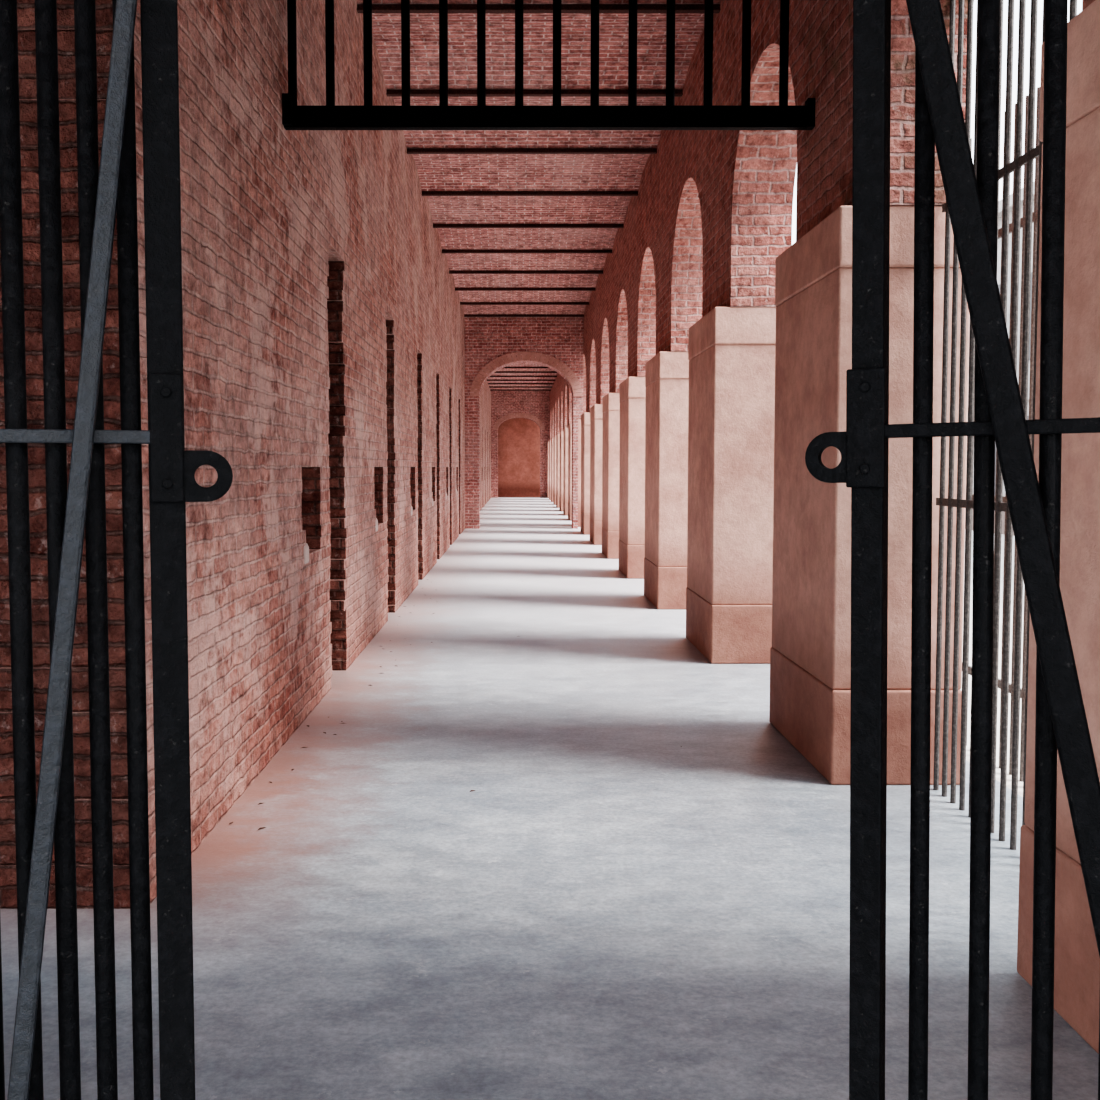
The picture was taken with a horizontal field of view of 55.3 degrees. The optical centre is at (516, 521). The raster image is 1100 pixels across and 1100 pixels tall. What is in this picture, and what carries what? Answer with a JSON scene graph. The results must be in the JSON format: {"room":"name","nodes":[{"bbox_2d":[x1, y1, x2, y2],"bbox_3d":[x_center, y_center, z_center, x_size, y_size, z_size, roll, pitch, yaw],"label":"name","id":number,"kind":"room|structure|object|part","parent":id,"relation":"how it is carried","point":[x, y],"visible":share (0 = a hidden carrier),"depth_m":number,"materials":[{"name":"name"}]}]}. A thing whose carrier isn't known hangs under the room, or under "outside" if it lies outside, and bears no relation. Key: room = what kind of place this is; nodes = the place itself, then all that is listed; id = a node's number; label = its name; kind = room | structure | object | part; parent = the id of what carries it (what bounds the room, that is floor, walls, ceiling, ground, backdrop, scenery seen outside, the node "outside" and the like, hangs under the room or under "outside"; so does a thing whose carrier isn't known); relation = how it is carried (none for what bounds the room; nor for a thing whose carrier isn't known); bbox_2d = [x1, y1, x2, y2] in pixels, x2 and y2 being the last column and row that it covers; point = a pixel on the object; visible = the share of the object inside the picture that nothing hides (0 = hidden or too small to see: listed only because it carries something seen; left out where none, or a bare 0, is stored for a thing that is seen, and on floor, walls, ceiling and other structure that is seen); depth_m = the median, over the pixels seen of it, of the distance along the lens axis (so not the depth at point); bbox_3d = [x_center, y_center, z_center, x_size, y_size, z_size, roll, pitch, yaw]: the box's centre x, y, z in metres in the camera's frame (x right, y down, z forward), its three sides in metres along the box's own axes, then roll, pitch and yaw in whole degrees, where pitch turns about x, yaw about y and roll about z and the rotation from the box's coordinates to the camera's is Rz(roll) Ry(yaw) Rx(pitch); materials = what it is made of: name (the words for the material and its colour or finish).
{"room":"prison interior","nodes":[
{"label":"prison interior","id":0,"kind":"room"},
{"bbox_2d":[0,0,490,908],"bbox_3d":[-3.379,-2.641,27.946,4.242,5.350,49.108,0,3,0],"label":"wall","id":1,"kind":"structure","parent":0,"point":[323,314],"depth_m":5.24,"materials":[{"name":"brick"}]},
{"bbox_2d":[304,543,308,563],"bbox_3d":[-1.367,0.197,6.279,0.226,0.150,0.180,0,3,0],"label":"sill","id":2,"kind":"structure","parent":1,"relation":"attached to","point":[306,547],"depth_m":6.25,"materials":[{"name":"stone"}]},
{"bbox_2d":[498,418,539,496],"bbox_3d":[0.000,-3.943,52.315,4.200,5.400,0.300,0,3,0],"label":"wall","id":3,"kind":"structure","parent":0,"point":[518,438],"depth_m":52.21,"materials":[{"name":"red paint"}]},
{"bbox_2d":[491,391,549,497],"bbox_3d":[0.170,-3.851,51.509,2.860,5.300,0.720,0,3,0],"label":"wall","id":4,"kind":"structure","parent":0,"point":[534,406],"depth_m":51.09,"materials":[{"name":"brick"}]},
{"bbox_2d":[488,383,553,383],"bbox_3d":[0.170,-6.033,45.671,2.960,0.094,0.060,0,3,0],"label":"ceiling beam","id":5,"kind":"structure","parent":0,"point":[488,383],"depth_m":45.66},
{"bbox_2d":[490,376,556,376],"bbox_3d":[0.170,-5.838,41.932,2.960,0.094,0.060,0,3,0],"label":"ceiling beam","id":6,"kind":"structure","parent":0,"point":[490,376],"depth_m":41.92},
{"bbox_2d":[465,317,582,528],"bbox_3d":[0.170,-2.498,25.695,2.860,5.300,0.620,0,3,0],"label":"wall","id":7,"kind":"structure","parent":0,"point":[492,344],"depth_m":25.32,"materials":[{"name":"brick"}]},
{"bbox_2d":[356,0,720,388],"bbox_3d":[-0.275,-5.116,25.099,4.650,0.310,56.160,0,3,0],"label":"ceiling","id":8,"kind":"structure","parent":0,"point":[436,172],"depth_m":11.94,"materials":[{"name":"brick"}]},
{"bbox_2d":[489,386,551,387],"bbox_3d":[0.170,-6.131,47.540,2.960,0.094,0.060,0,3,0],"label":"ceiling beam","id":9,"kind":"structure","parent":8,"relation":"attached to","point":[489,386],"depth_m":47.52,"materials":[{"name":"brown wood"}]},
{"bbox_2d":[490,389,550,390],"bbox_3d":[0.170,-6.229,49.410,2.960,0.094,0.060,0,3,0],"label":"ceiling beam","id":10,"kind":"structure","parent":8,"relation":"attached to","point":[490,389],"depth_m":49.39,"materials":[{"name":"brown wood"}]},
{"bbox_2d":[487,380,554,380],"bbox_3d":[0.170,-5.936,43.801,2.960,0.094,0.060,0,3,0],"label":"ceiling beam","id":11,"kind":"structure","parent":8,"relation":"attached to","point":[487,380],"depth_m":43.77,"materials":[{"name":"brown wood"}]},
{"bbox_2d":[464,314,583,316],"bbox_3d":[0.170,-4.956,25.107,2.960,0.094,0.060,0,3,0],"label":"ceiling beam","id":12,"kind":"structure","parent":8,"relation":"attached to","point":[465,315],"depth_m":25.10,"materials":[{"name":"black metal"}]},
{"bbox_2d":[460,302,588,304],"bbox_3d":[0.170,-4.858,23.238,2.960,0.094,0.060,0,3,0],"label":"ceiling beam","id":13,"kind":"structure","parent":8,"relation":"attached to","point":[461,303],"depth_m":23.23,"materials":[{"name":"black metal"}]},
{"bbox_2d":[455,288,595,290],"bbox_3d":[0.170,-4.760,21.368,2.960,0.094,0.060,0,3,0],"label":"ceiling beam","id":14,"kind":"structure","parent":8,"relation":"attached to","point":[456,289],"depth_m":21.36,"materials":[{"name":"black metal"}]},
{"bbox_2d":[449,270,602,273],"bbox_3d":[0.170,-4.662,19.499,2.960,0.094,0.060,0,3,0],"label":"ceiling beam","id":15,"kind":"structure","parent":8,"relation":"attached to","point":[450,271],"depth_m":19.49,"materials":[{"name":"black metal"}]},
{"bbox_2d":[504,367,547,367],"bbox_3d":[0.170,-5.642,38.193,2.960,0.094,0.060,0,3,0],"label":"ceiling beam","id":16,"kind":"structure","parent":8,"relation":"attached to","point":[504,367],"depth_m":38.19,"materials":[{"name":"black metal"}]},
{"bbox_2d":[495,371,556,372],"bbox_3d":[0.170,-5.740,40.063,2.960,0.094,0.060,0,3,0],"label":"ceiling beam","id":17,"kind":"structure","parent":8,"relation":"attached to","point":[496,371],"depth_m":40.03,"materials":[{"name":"black metal"}]},
{"bbox_2d":[442,250,611,252],"bbox_3d":[0.170,-4.564,17.629,2.960,0.094,0.060,0,3,0],"label":"ceiling beam","id":18,"kind":"structure","parent":8,"relation":"attached to","point":[443,251],"depth_m":17.62,"materials":[{"name":"black metal"}]},
{"bbox_2d":[433,224,623,227],"bbox_3d":[0.170,-4.466,15.760,2.960,0.094,0.060,0,3,0],"label":"ceiling beam","id":19,"kind":"structure","parent":8,"relation":"attached to","point":[434,225],"depth_m":15.75,"materials":[{"name":"black metal"}]},
{"bbox_2d":[422,191,637,195],"bbox_3d":[0.170,-4.368,13.890,2.960,0.094,0.060,0,3,0],"label":"ceiling beam","id":20,"kind":"structure","parent":8,"relation":"attached to","point":[424,193],"depth_m":13.88,"materials":[{"name":"black metal"}]},
{"bbox_2d":[407,148,656,153],"bbox_3d":[0.170,-4.270,12.021,2.960,0.094,0.060,0,3,0],"label":"ceiling beam","id":21,"kind":"structure","parent":8,"relation":"attached to","point":[409,150],"depth_m":12.01,"materials":[{"name":"black metal"}]},
{"bbox_2d":[386,89,682,96],"bbox_3d":[0.170,-4.172,10.152,2.960,0.094,0.060,0,3,0],"label":"ceiling beam","id":22,"kind":"structure","parent":8,"relation":"attached to","point":[390,92],"depth_m":10.14,"materials":[{"name":"black metal"}]},
{"bbox_2d":[357,4,720,12],"bbox_3d":[0.170,-4.074,8.282,2.960,0.094,0.060,0,3,0],"label":"ceiling beam","id":23,"kind":"structure","parent":8,"relation":"attached to","point":[376,8],"depth_m":8.28,"materials":[{"name":"black metal"}]},
{"bbox_2d":[282,0,814,129],"bbox_3d":[0.185,-3.071,5.630,2.950,1.895,0.085,0,3,0],"label":"metal grille","id":24,"kind":"object","parent":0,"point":[330,116],"visible":0.91,"depth_m":5.67,"materials":[{"name":"black paint"}]},
{"bbox_2d":[0,497,1098,1099],"bbox_3d":[-1.850,0.314,25.051,8.300,0.250,58.000,0,3,0],"label":"floor","id":25,"kind":"structure","parent":0,"point":[614,908],"depth_m":3.66,"materials":[{"name":"grey concrete"}]},
{"bbox_2d":[229,579,681,829],"bbox_3d":[-0.173,1.018,9.164,2.112,0.003,9.675,0,3,0],"label":"fallen leaves","id":26,"kind":"object","parent":25,"relation":"on","point":[427,579],"visible":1,"depth_m":5.63,"materials":[{"name":"brown plant"}]},
{"bbox_2d":[547,442,548,497],"bbox_3d":[1.790,-2.536,51.252,0.620,2.700,1.220,0,3,0],"label":"pier","id":27,"kind":"object","parent":25,"relation":"on","point":[547,442],"visible":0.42,"depth_m":50.83,"materials":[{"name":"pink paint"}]},
{"bbox_2d":[549,440,550,499],"bbox_3d":[1.790,-2.376,48.202,0.620,2.700,1.220,0,3,0],"label":"pier","id":28,"kind":"object","parent":25,"relation":"on","point":[550,440],"visible":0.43,"depth_m":47.67,"materials":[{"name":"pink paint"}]},
{"bbox_2d":[551,439,553,501],"bbox_3d":[1.790,-2.216,45.151,0.620,2.700,1.220,0,3,0],"label":"pier","id":29,"kind":"object","parent":25,"relation":"on","point":[552,444],"visible":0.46,"depth_m":44.59,"materials":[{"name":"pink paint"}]},
{"bbox_2d":[553,437,555,504],"bbox_3d":[1.790,-2.056,42.100,0.620,2.700,1.220,0,3,0],"label":"pier","id":30,"kind":"object","parent":25,"relation":"on","point":[554,438],"visible":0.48,"depth_m":41.55,"materials":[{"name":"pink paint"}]},
{"bbox_2d":[556,434,559,507],"bbox_3d":[1.790,-1.896,39.049,0.620,2.700,1.220,0,3,0],"label":"pier","id":31,"kind":"object","parent":25,"relation":"on","point":[557,435],"visible":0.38,"depth_m":38.48,"materials":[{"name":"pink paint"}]},
{"bbox_2d":[559,431,563,510],"bbox_3d":[1.790,-1.736,35.998,0.620,2.700,1.220,0,3,0],"label":"pier","id":32,"kind":"object","parent":25,"relation":"on","point":[561,432],"visible":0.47,"depth_m":35.43,"materials":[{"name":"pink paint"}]},
{"bbox_2d":[563,428,567,515],"bbox_3d":[1.790,-1.577,32.948,0.620,2.700,1.220,0,3,0],"label":"pier","id":33,"kind":"object","parent":25,"relation":"on","point":[565,431],"visible":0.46,"depth_m":32.39,"materials":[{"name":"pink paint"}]},
{"bbox_2d":[568,424,571,520],"bbox_3d":[1.790,-1.417,29.897,0.620,2.700,1.220,0,3,0],"label":"pier","id":34,"kind":"object","parent":25,"relation":"on","point":[570,425],"visible":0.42,"depth_m":29.36,"materials":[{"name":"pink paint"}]},
{"bbox_2d":[578,419,580,526],"bbox_3d":[1.790,-1.257,26.846,0.620,2.700,1.220,0,3,0],"label":"pier","id":35,"kind":"object","parent":25,"relation":"on","point":[579,420],"visible":0.02,"depth_m":26.25,"materials":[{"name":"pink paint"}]},
{"bbox_2d":[581,412,590,534],"bbox_3d":[1.790,-1.097,23.795,0.620,2.700,1.220,0,3,0],"label":"pier","id":36,"kind":"object","parent":25,"relation":"on","point":[585,417],"visible":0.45,"depth_m":23.24,"materials":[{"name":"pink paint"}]},
{"bbox_2d":[590,404,602,544],"bbox_3d":[1.790,-0.937,20.744,0.620,2.700,1.220,0,3,0],"label":"pier","id":37,"kind":"object","parent":25,"relation":"on","point":[596,416],"visible":0.38,"depth_m":20.18,"materials":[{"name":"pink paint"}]},
{"bbox_2d":[602,393,619,558],"bbox_3d":[1.790,-0.777,17.694,0.620,2.700,1.220,0,3,0],"label":"pier","id":38,"kind":"object","parent":25,"relation":"on","point":[610,403],"visible":0.44,"depth_m":17.13,"materials":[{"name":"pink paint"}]},
{"bbox_2d":[619,377,645,578],"bbox_3d":[1.790,-0.617,14.643,0.620,2.700,1.220,0,3,0],"label":"pier","id":39,"kind":"object","parent":25,"relation":"on","point":[632,394],"visible":0.56,"depth_m":14.08,"materials":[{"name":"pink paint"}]},
{"bbox_2d":[644,352,689,609],"bbox_3d":[1.790,-0.457,11.592,0.620,2.700,1.220,0,3,0],"label":"pier","id":40,"kind":"object","parent":25,"relation":"on","point":[666,373],"visible":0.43,"depth_m":11.02,"materials":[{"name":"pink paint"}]},
{"bbox_2d":[686,307,775,663],"bbox_3d":[1.790,-0.297,8.541,0.620,2.700,1.220,0,3,0],"label":"pier","id":41,"kind":"object","parent":25,"relation":"on","point":[731,350],"visible":0.78,"depth_m":7.97,"materials":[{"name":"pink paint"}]},
{"bbox_2d":[769,206,969,784],"bbox_3d":[1.790,-0.138,5.490,0.620,2.700,1.220,0,3,0],"label":"pier","id":42,"kind":"object","parent":25,"relation":"on","point":[810,651],"visible":0.62,"depth_m":4.94,"materials":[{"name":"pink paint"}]},
{"bbox_2d":[1017,0,1099,1053],"bbox_3d":[1.790,0.022,2.439,0.620,2.700,1.220,0,3,0],"label":"pier","id":43,"kind":"object","parent":25,"relation":"on","point":[1076,954],"visible":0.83,"depth_m":2.78,"materials":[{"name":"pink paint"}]},
{"bbox_2d":[550,0,1094,439],"bbox_3d":[1.825,-3.928,26.706,0.450,2.650,50.100,0,3,0],"label":"wall","id":44,"kind":"structure","parent":0,"point":[708,223],"depth_m":7.85,"materials":[{"name":"brick"}]},
{"bbox_2d":[933,436,972,816],"bbox_3d":[1.950,0.438,4.663,0.025,1.634,0.430,0,3,0],"label":"bars","id":45,"kind":"object","parent":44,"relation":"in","point":[941,501],"depth_m":4.68,"materials":[{"name":"metal"}]},
{"bbox_2d":[941,201,974,422],"bbox_3d":[1.950,-0.937,4.618,0.025,1.003,0.378,0,3,0],"label":"bars","id":46,"kind":"object","parent":44,"relation":"in","point":[944,207],"depth_m":4.67,"materials":[{"name":"metal"}]},
{"bbox_2d":[949,0,977,179],"bbox_3d":[1.950,-1.888,4.563,0.025,0.872,0.318,0,3,0],"label":"bars","id":47,"kind":"object","parent":44,"relation":"in","point":[952,2],"depth_m":4.53,"materials":[{"name":"metal"}]},
{"bbox_2d":[991,453,1022,849],"bbox_3d":[1.950,0.505,4.163,0.025,1.552,0.257,0,3,0],"label":"bars","id":48,"kind":"object","parent":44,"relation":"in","point":[999,506],"depth_m":4.18,"materials":[{"name":"metal"}]},
{"bbox_2d":[997,0,1042,419],"bbox_3d":[1.950,-1.237,4.067,0.025,1.689,0.374,0,3,0],"label":"bars","id":49,"kind":"object","parent":44,"relation":"in","point":[1005,171],"depth_m":4.06,"materials":[{"name":"metal"}]},
{"label":"outside","id":50,"kind":"structure","parent":0,"visible":0},
{"bbox_2d":[960,530,1023,796],"bbox_3d":[10.000,0.377,30.061,140.000,0.300,180.000,0,3,0],"label":"ground","id":51,"kind":"structure","parent":50,"point":[1020,784],"depth_m":9.58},
{"bbox_2d":[965,181,1034,535],"bbox_3d":[15.000,-3.905,24.830,4.600,8.800,90.000,0,3,0],"label":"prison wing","id":52,"kind":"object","parent":51,"relation":"on","point":[1011,195],"visible":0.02,"depth_m":27.66},
{"bbox_2d":[966,87,1039,781],"bbox_3d":[2.900,-0.401,4.786,0.032,3.900,7.800,0,3,0],"label":"fence","id":53,"kind":"object","parent":51,"relation":"on","point":[1035,213],"visible":0.06,"depth_m":6.02,"materials":[{"name":"metal"}]},
{"bbox_3d":[-1.725,-1.286,1.134,7.550,5.450,1.200,0,3,0],"label":"wall","id":54,"kind":"structure","parent":0,"visible":0},
{"bbox_2d":[0,0,232,1099],"bbox_3d":[-0.673,0.220,1.055,0.757,2.450,0.060,-1,3,-20],"label":"iron gate","id":55,"kind":"object","parent":54,"relation":"attached to","point":[104,190],"visible":1,"depth_m":1.12,"materials":[{"name":"black metal"}]},
{"bbox_3d":[-0.659,0.379,1.056,0.599,0.947,0.008,-1,3,-20],"label":"rail","id":56,"kind":"part","parent":55,"relation":"part of","materials":[{"name":"grey metal"}]},
{"bbox_3d":[-0.666,0.295,1.064,0.639,2.260,0.045,-1,3,-20],"label":"frame","id":57,"kind":"part","parent":55,"relation":"part of","materials":[{"name":"black paint"}]},
{"bbox_3d":[-0.342,-0.050,1.152,0.058,0.056,0.011,-1,3,-20],"label":"hasp plate","id":58,"kind":"part","parent":55,"relation":"part of","materials":[{"name":"black paint"}]},
{"bbox_2d":[805,0,1099,1099],"bbox_3d":[0.651,0.217,0.980,0.778,2.451,0.078,2,4,33],"label":"iron gate","id":59,"kind":"object","parent":54,"relation":"attached to","point":[1061,724],"visible":1,"depth_m":1.09,"materials":[{"name":"black metal"}]},
{"bbox_3d":[0.348,-0.071,1.159,0.058,0.056,0.011,2,4,34],"label":"hasp plate","id":60,"kind":"part","parent":59,"relation":"part of","materials":[{"name":"black paint"}]},
{"bbox_3d":[0.643,0.292,0.996,0.668,2.261,0.061,2,4,34],"label":"frame","id":61,"kind":"part","parent":59,"relation":"part of","materials":[{"name":"black paint"}]},
{"bbox_3d":[0.634,0.377,0.991,0.614,0.959,0.015,2,4,34],"label":"rail","id":62,"kind":"part","parent":59,"relation":"part of","materials":[{"name":"black metal"}]}
]}

